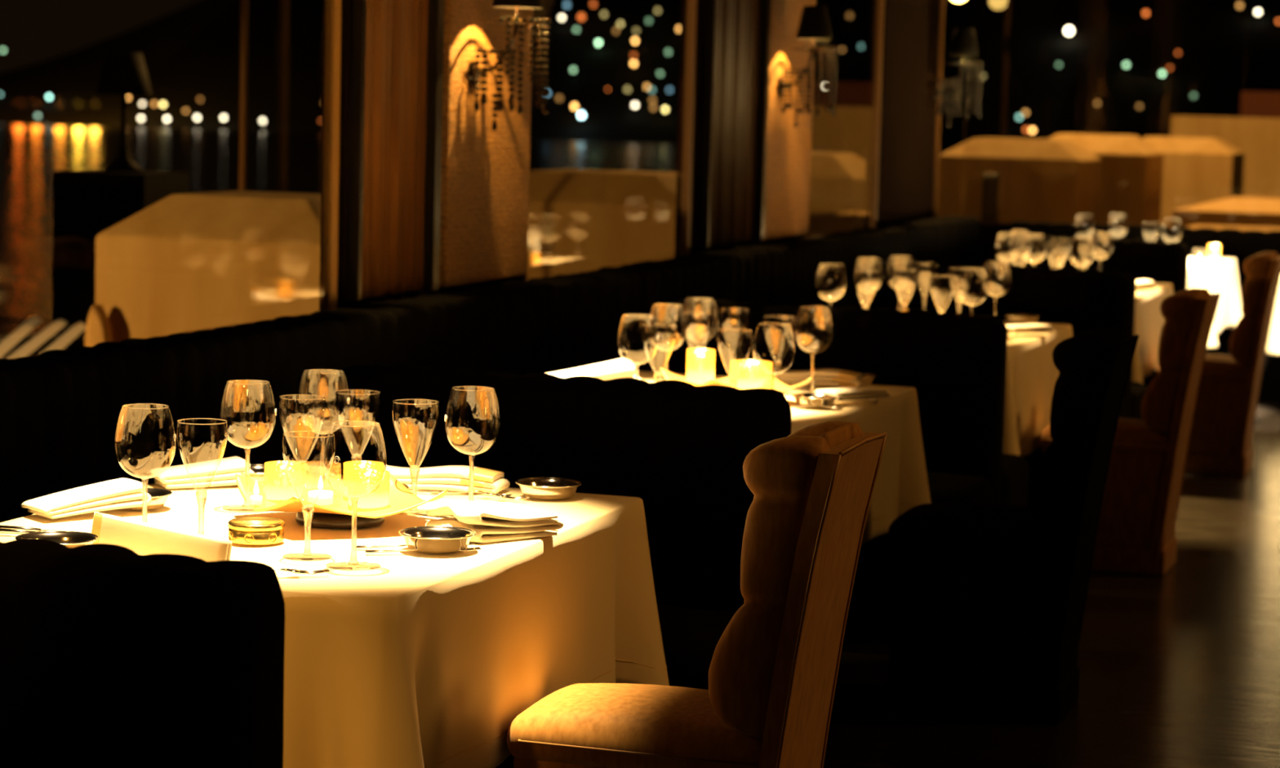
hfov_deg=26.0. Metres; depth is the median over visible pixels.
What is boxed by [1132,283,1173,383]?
tablecloth
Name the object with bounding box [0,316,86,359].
slatted bench
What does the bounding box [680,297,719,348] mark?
wine glass
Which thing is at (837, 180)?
stone pier
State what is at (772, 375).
wine glass
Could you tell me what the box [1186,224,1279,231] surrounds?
stone ledge
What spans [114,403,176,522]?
wine glass
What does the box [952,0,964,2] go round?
lamp
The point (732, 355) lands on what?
water goblet
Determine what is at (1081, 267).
wine glass
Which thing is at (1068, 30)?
light
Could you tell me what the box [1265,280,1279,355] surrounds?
tablecloth
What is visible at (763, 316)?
bowl
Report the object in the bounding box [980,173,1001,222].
post
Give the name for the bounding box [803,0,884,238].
window
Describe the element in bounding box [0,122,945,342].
harbour water
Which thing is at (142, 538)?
folded napkin
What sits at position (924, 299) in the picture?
water goblet
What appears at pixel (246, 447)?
bowl
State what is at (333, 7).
window
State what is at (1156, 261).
sofa
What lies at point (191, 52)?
night sky
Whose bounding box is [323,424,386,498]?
bowl
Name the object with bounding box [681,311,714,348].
water goblet
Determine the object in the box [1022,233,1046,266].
wine glass
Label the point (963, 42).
wall lamp
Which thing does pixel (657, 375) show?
water goblet
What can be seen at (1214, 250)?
votive candle
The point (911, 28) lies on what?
window frame
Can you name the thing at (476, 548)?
fork
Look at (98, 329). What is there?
bracket
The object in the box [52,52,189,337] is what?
garden lamp
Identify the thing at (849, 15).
light
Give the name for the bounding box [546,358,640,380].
folded napkin
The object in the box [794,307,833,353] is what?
bowl
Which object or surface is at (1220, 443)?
chair
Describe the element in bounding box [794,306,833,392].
wine glass
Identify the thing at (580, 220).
stone pier
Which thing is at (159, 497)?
dish
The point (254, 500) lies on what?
candle
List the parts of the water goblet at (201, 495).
stem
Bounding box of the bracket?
[84,304,112,346]
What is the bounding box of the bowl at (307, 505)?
[282,435,335,506]
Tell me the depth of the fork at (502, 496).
4.91 m
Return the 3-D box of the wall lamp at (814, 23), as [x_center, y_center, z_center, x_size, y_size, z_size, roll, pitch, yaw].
[0.670,-1.260,11.024,0.232,0.485,0.190,1,6,-8]
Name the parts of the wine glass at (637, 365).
stem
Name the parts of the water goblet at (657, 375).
stem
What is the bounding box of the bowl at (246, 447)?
[219,382,275,448]
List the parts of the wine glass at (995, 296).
stem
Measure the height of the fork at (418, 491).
0.010 m
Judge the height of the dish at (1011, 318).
0.027 m
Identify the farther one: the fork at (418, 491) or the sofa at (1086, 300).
the sofa at (1086, 300)
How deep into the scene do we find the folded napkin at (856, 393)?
6.61 m
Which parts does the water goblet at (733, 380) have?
stem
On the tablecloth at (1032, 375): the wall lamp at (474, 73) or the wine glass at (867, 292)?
the wine glass at (867, 292)
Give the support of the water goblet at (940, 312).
on the tablecloth at (1032, 375)
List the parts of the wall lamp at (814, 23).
wall plate, arm, lamp shade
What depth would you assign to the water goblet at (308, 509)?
4.24 m
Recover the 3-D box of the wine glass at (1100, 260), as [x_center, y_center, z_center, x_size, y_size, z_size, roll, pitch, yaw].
[1.875,-0.512,11.293,0.095,0.218,0.095,-2,7,-31]
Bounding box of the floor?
[822,398,1279,767]
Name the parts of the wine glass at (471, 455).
stem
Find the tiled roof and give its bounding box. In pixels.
[1240,91,1279,118]
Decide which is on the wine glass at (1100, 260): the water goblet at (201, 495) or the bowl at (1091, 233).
the bowl at (1091, 233)
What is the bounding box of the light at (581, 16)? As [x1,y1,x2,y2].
[578,13,584,19]
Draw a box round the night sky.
[0,0,1279,151]
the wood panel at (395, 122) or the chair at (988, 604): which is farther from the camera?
the wood panel at (395, 122)
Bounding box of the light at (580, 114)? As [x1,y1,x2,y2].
[578,112,584,117]
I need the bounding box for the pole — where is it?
[239,0,248,191]
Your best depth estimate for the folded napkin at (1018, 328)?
8.69 m
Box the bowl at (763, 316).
[762,315,795,359]
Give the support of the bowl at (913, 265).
on the water goblet at (924, 299)
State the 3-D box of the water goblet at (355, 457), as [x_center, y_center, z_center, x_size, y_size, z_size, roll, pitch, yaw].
[-0.496,0.108,4.853,0.080,0.191,0.080,3,6,18]
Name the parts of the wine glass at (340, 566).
stem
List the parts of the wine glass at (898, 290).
stem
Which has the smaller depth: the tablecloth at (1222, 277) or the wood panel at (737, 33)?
the wood panel at (737, 33)
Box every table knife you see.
[0,524,91,533]
[0,528,35,533]
[409,512,452,518]
[813,391,878,401]
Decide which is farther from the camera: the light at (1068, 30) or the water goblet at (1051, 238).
the light at (1068, 30)
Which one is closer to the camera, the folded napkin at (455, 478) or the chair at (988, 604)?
the folded napkin at (455, 478)
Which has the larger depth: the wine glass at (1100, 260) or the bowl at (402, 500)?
the wine glass at (1100, 260)
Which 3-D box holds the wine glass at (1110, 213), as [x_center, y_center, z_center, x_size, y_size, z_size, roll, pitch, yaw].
[2.291,-0.710,13.306,0.095,0.218,0.095,-1,6,-21]
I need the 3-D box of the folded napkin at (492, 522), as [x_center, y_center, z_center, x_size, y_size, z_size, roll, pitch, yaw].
[-0.244,0.214,4.526,0.166,0.059,0.198,7,8,43]
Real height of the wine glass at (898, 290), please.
0.218 m
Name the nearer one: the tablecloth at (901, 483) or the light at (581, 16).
the tablecloth at (901, 483)
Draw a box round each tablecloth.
[0,472,669,767]
[638,371,930,544]
[1003,320,1072,456]
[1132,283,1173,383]
[1186,256,1242,348]
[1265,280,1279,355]
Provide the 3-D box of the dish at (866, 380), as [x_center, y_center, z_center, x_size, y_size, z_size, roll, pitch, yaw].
[0.542,-0.010,7.043,0.119,0.027,0.119,3,6,18]
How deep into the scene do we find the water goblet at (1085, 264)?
11.43 m
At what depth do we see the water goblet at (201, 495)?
4.37 m
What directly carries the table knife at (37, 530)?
on the tablecloth at (418, 660)
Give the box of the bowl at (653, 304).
[648,304,686,351]
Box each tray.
[295,511,384,528]
[660,367,813,392]
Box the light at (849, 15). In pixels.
[847,13,852,17]
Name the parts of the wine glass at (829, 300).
stem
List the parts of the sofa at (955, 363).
backrest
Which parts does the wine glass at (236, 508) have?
stem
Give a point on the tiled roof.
(1253, 104)
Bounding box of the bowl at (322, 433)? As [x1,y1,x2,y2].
[296,372,350,435]
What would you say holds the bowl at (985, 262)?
on the wine glass at (995, 296)
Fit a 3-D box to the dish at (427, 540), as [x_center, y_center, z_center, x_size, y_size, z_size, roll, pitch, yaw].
[-0.318,0.246,4.353,0.122,0.028,0.122,3,6,18]
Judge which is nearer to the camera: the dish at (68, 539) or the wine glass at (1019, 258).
the dish at (68, 539)
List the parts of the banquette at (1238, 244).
backrest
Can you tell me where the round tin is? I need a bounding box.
[227,516,284,546]
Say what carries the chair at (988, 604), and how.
on the floor
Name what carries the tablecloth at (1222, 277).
on the dining table
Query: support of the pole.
on the floor
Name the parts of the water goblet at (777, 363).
stem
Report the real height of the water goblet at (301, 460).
0.191 m
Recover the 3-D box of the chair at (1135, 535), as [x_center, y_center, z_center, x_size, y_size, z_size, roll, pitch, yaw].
[1.514,0.134,8.615,0.507,0.875,0.296,3,6,18]
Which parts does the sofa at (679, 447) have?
backrest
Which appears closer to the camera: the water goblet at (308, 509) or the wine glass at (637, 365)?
the water goblet at (308, 509)
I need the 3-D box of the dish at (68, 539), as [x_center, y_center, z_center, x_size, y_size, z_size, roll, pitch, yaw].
[-0.884,0.247,4.205,0.125,0.029,0.125,3,6,18]
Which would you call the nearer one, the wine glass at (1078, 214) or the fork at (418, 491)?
the fork at (418, 491)
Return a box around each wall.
[978,222,1009,264]
[1169,115,1279,198]
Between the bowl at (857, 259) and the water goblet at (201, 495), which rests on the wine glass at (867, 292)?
the bowl at (857, 259)
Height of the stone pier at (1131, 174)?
1.400 m
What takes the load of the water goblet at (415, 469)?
on the tablecloth at (418, 660)
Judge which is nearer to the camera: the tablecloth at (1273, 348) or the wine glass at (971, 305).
the wine glass at (971, 305)
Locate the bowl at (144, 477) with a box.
[114,407,176,479]
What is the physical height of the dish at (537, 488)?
0.027 m
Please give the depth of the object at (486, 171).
8.10 m
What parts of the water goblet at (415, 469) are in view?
stem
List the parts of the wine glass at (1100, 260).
stem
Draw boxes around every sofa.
[0,538,284,767]
[331,364,791,767]
[664,298,1029,642]
[866,259,1146,506]
[995,234,1188,388]
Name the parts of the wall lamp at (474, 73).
wall plate, arm, lamp shade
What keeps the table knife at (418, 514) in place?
on the tablecloth at (418, 660)
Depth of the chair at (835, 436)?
4.24 m
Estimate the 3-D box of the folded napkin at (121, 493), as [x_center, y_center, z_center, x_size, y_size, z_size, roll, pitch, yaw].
[-0.922,0.189,4.620,0.194,0.048,0.090,-3,8,-39]
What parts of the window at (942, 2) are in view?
frame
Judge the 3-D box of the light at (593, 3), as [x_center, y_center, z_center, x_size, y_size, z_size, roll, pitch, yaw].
[-8.545,-69.628,508.060,0.929,0.929,0.884,3,6,18]
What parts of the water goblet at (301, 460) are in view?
stem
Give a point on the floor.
(1180, 668)
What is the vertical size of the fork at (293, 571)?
0.011 m
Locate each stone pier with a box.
[95,191,320,342]
[526,168,676,279]
[805,151,866,237]
[937,137,1101,224]
[1047,133,1164,226]
[1142,136,1244,227]
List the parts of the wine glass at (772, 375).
stem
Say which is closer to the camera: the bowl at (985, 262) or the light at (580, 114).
the bowl at (985, 262)
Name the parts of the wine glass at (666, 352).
stem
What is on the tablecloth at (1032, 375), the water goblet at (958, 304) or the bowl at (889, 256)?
the water goblet at (958, 304)
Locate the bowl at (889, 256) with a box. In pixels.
[885,256,914,290]
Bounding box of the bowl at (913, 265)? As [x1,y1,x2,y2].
[913,265,937,297]
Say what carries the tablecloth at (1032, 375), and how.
on the dining table
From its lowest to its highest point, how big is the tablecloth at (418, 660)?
0.358 m
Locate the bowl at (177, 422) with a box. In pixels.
[176,422,227,491]
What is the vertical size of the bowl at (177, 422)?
0.116 m
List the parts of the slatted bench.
leg frame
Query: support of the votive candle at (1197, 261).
on the tablecloth at (1222, 277)
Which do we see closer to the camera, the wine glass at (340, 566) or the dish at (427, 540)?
the wine glass at (340, 566)
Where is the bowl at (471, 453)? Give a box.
[444,388,500,454]
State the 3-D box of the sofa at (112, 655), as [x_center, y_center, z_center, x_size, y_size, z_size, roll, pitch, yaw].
[-0.901,0.613,3.488,0.970,0.855,0.880,3,6,18]
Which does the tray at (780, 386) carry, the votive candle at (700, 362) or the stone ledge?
the votive candle at (700, 362)
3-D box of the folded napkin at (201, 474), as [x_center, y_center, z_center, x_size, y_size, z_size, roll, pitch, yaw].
[-0.790,0.158,4.997,0.173,0.044,0.107,-1,7,-24]
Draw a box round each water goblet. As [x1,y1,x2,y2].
[176,417,227,539]
[279,394,325,471]
[282,431,335,561]
[334,389,380,461]
[391,399,439,515]
[641,323,675,382]
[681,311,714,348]
[717,328,752,387]
[718,307,750,360]
[762,315,795,395]
[853,270,879,310]
[893,268,917,311]
[913,262,937,309]
[929,275,955,313]
[947,267,973,313]
[1008,241,1030,264]
[1046,243,1067,266]
[1050,238,1071,267]
[1076,235,1096,270]
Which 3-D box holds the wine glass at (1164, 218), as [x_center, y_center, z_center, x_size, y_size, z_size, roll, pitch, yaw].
[2.469,-0.661,12.880,0.095,0.218,0.095,3,6,10]
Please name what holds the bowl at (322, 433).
on the wine glass at (322, 434)
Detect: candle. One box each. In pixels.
[246,475,266,506]
[249,495,262,505]
[264,461,306,503]
[300,461,341,506]
[342,460,384,500]
[347,469,390,511]
[686,348,715,386]
[729,360,772,389]
[1192,248,1206,265]
[1207,244,1221,262]
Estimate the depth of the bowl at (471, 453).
4.69 m
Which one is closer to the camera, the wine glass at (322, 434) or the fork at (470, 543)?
the fork at (470, 543)
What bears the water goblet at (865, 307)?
on the tablecloth at (1032, 375)
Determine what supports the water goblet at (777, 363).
on the tablecloth at (901, 483)
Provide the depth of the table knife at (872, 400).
6.66 m
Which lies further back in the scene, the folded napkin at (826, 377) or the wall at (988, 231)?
the wall at (988, 231)
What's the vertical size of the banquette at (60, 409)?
0.858 m
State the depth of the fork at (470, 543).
4.35 m
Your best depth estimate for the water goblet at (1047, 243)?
10.76 m
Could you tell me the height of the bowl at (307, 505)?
0.116 m
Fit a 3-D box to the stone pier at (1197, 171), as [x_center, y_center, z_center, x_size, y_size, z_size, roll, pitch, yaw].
[4.508,-1.377,23.165,0.930,1.370,0.840,3,6,18]
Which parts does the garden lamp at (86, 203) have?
lamp shade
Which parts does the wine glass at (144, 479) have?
stem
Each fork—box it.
[275,568,329,574]
[356,542,473,549]
[364,546,481,553]
[417,489,513,497]
[430,492,529,499]
[790,404,848,408]
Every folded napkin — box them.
[21,478,151,519]
[91,511,232,561]
[147,456,254,488]
[384,465,510,493]
[425,499,563,542]
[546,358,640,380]
[772,368,862,387]
[814,386,890,401]
[1005,323,1053,333]
[1135,279,1155,290]
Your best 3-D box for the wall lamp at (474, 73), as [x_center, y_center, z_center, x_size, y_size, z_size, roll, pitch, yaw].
[-0.366,-0.968,7.952,0.190,0.485,0.232,-4,8,-45]
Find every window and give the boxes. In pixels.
[10,0,341,359]
[522,0,697,281]
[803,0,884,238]
[933,0,1003,224]
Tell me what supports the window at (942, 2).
in the wall at (988, 231)
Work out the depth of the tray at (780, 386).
6.65 m
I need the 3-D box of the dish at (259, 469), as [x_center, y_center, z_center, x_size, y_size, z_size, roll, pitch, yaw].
[-0.691,0.167,5.028,0.119,0.027,0.119,3,6,18]
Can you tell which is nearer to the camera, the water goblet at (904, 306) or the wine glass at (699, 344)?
the wine glass at (699, 344)
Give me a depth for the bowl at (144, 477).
4.31 m
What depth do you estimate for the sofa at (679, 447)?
5.49 m
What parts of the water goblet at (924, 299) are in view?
stem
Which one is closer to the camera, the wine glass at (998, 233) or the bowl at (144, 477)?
the bowl at (144, 477)
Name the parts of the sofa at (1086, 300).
backrest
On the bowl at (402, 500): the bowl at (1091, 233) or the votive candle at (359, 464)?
the votive candle at (359, 464)
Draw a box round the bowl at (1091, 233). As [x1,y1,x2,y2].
[1088,233,1112,259]
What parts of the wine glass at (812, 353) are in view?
stem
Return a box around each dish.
[15,531,98,547]
[120,488,172,510]
[238,464,264,483]
[398,526,476,553]
[515,477,582,500]
[791,392,841,408]
[840,373,876,386]
[1004,314,1039,324]
[1007,328,1014,338]
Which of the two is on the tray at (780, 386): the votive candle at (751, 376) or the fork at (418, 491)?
the votive candle at (751, 376)
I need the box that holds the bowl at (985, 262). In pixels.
[982,262,1011,297]
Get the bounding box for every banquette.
[0,215,980,523]
[1006,220,1279,399]
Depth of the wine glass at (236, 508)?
4.71 m
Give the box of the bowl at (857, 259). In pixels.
[853,258,883,293]
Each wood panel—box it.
[346,0,444,301]
[698,0,771,248]
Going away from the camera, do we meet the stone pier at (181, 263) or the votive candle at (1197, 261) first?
the stone pier at (181, 263)
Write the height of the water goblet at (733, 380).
0.191 m
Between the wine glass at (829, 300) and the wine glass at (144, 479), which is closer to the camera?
the wine glass at (144, 479)
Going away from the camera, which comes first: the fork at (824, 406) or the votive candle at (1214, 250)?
the fork at (824, 406)
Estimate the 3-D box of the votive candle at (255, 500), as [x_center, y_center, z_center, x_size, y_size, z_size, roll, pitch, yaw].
[-0.629,0.176,4.547,0.032,0.050,0.032,3,6,18]
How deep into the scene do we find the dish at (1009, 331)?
8.54 m
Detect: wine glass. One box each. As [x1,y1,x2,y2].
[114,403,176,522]
[219,379,276,512]
[296,368,350,491]
[323,420,386,571]
[444,386,500,501]
[617,314,658,378]
[648,303,686,380]
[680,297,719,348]
[752,322,795,389]
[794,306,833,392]
[815,263,846,306]
[853,257,883,310]
[885,255,914,311]
[956,267,987,315]
[982,260,1011,315]
[995,232,1019,266]
[1008,229,1031,265]
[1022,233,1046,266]
[1069,236,1094,270]
[1074,213,1094,235]
[1088,231,1112,270]
[1107,213,1127,239]
[1161,217,1182,242]
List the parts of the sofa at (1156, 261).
backrest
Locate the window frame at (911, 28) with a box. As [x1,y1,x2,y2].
[319,0,940,310]
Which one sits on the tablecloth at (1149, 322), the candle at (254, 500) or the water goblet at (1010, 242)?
the water goblet at (1010, 242)
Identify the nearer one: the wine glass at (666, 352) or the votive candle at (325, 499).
the votive candle at (325, 499)
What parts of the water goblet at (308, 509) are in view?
stem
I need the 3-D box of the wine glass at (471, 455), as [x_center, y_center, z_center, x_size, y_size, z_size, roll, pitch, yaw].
[-0.285,0.115,4.708,0.095,0.218,0.095,-2,7,-31]
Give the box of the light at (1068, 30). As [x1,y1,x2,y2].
[1065,26,1072,34]
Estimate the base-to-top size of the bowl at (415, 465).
0.116 m
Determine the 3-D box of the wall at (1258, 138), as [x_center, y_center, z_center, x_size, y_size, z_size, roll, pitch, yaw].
[7.982,-1.723,26.548,5.750,1.540,0.500,3,6,18]
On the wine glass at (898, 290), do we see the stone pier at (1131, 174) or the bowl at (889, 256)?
the bowl at (889, 256)
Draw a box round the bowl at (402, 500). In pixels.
[235,468,448,528]
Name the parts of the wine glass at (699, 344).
stem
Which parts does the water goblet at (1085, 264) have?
stem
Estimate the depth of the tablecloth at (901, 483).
6.83 m
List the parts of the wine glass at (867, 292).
stem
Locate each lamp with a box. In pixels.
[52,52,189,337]
[467,0,551,131]
[777,5,838,128]
[933,28,982,126]
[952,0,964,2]
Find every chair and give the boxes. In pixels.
[506,421,887,767]
[886,327,1138,724]
[1039,288,1221,576]
[1155,251,1279,476]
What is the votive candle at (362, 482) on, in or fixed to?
on the bowl at (402, 500)
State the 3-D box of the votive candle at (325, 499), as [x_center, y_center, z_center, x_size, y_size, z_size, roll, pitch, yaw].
[-0.526,0.166,4.569,0.066,0.070,0.066,3,6,18]
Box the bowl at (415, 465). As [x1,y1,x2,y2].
[391,403,439,466]
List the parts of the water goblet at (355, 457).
stem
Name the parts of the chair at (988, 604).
seat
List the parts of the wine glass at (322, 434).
stem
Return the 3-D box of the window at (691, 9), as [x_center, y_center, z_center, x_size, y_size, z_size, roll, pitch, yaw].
[-0.070,-1.575,9.246,0.026,2.440,1.710,3,6,18]
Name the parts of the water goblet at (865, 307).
stem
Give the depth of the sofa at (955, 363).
7.57 m
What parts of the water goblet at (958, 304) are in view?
stem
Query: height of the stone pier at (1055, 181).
1.380 m
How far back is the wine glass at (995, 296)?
8.93 m
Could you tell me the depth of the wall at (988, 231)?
14.79 m
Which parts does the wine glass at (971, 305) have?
stem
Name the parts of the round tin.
lid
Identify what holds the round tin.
on the tablecloth at (418, 660)
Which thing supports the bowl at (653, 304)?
on the wine glass at (666, 352)
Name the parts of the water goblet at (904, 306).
stem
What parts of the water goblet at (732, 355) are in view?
stem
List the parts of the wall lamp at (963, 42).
wall plate, arm, lamp shade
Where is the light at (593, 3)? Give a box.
[591,1,595,6]
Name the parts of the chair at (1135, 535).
seat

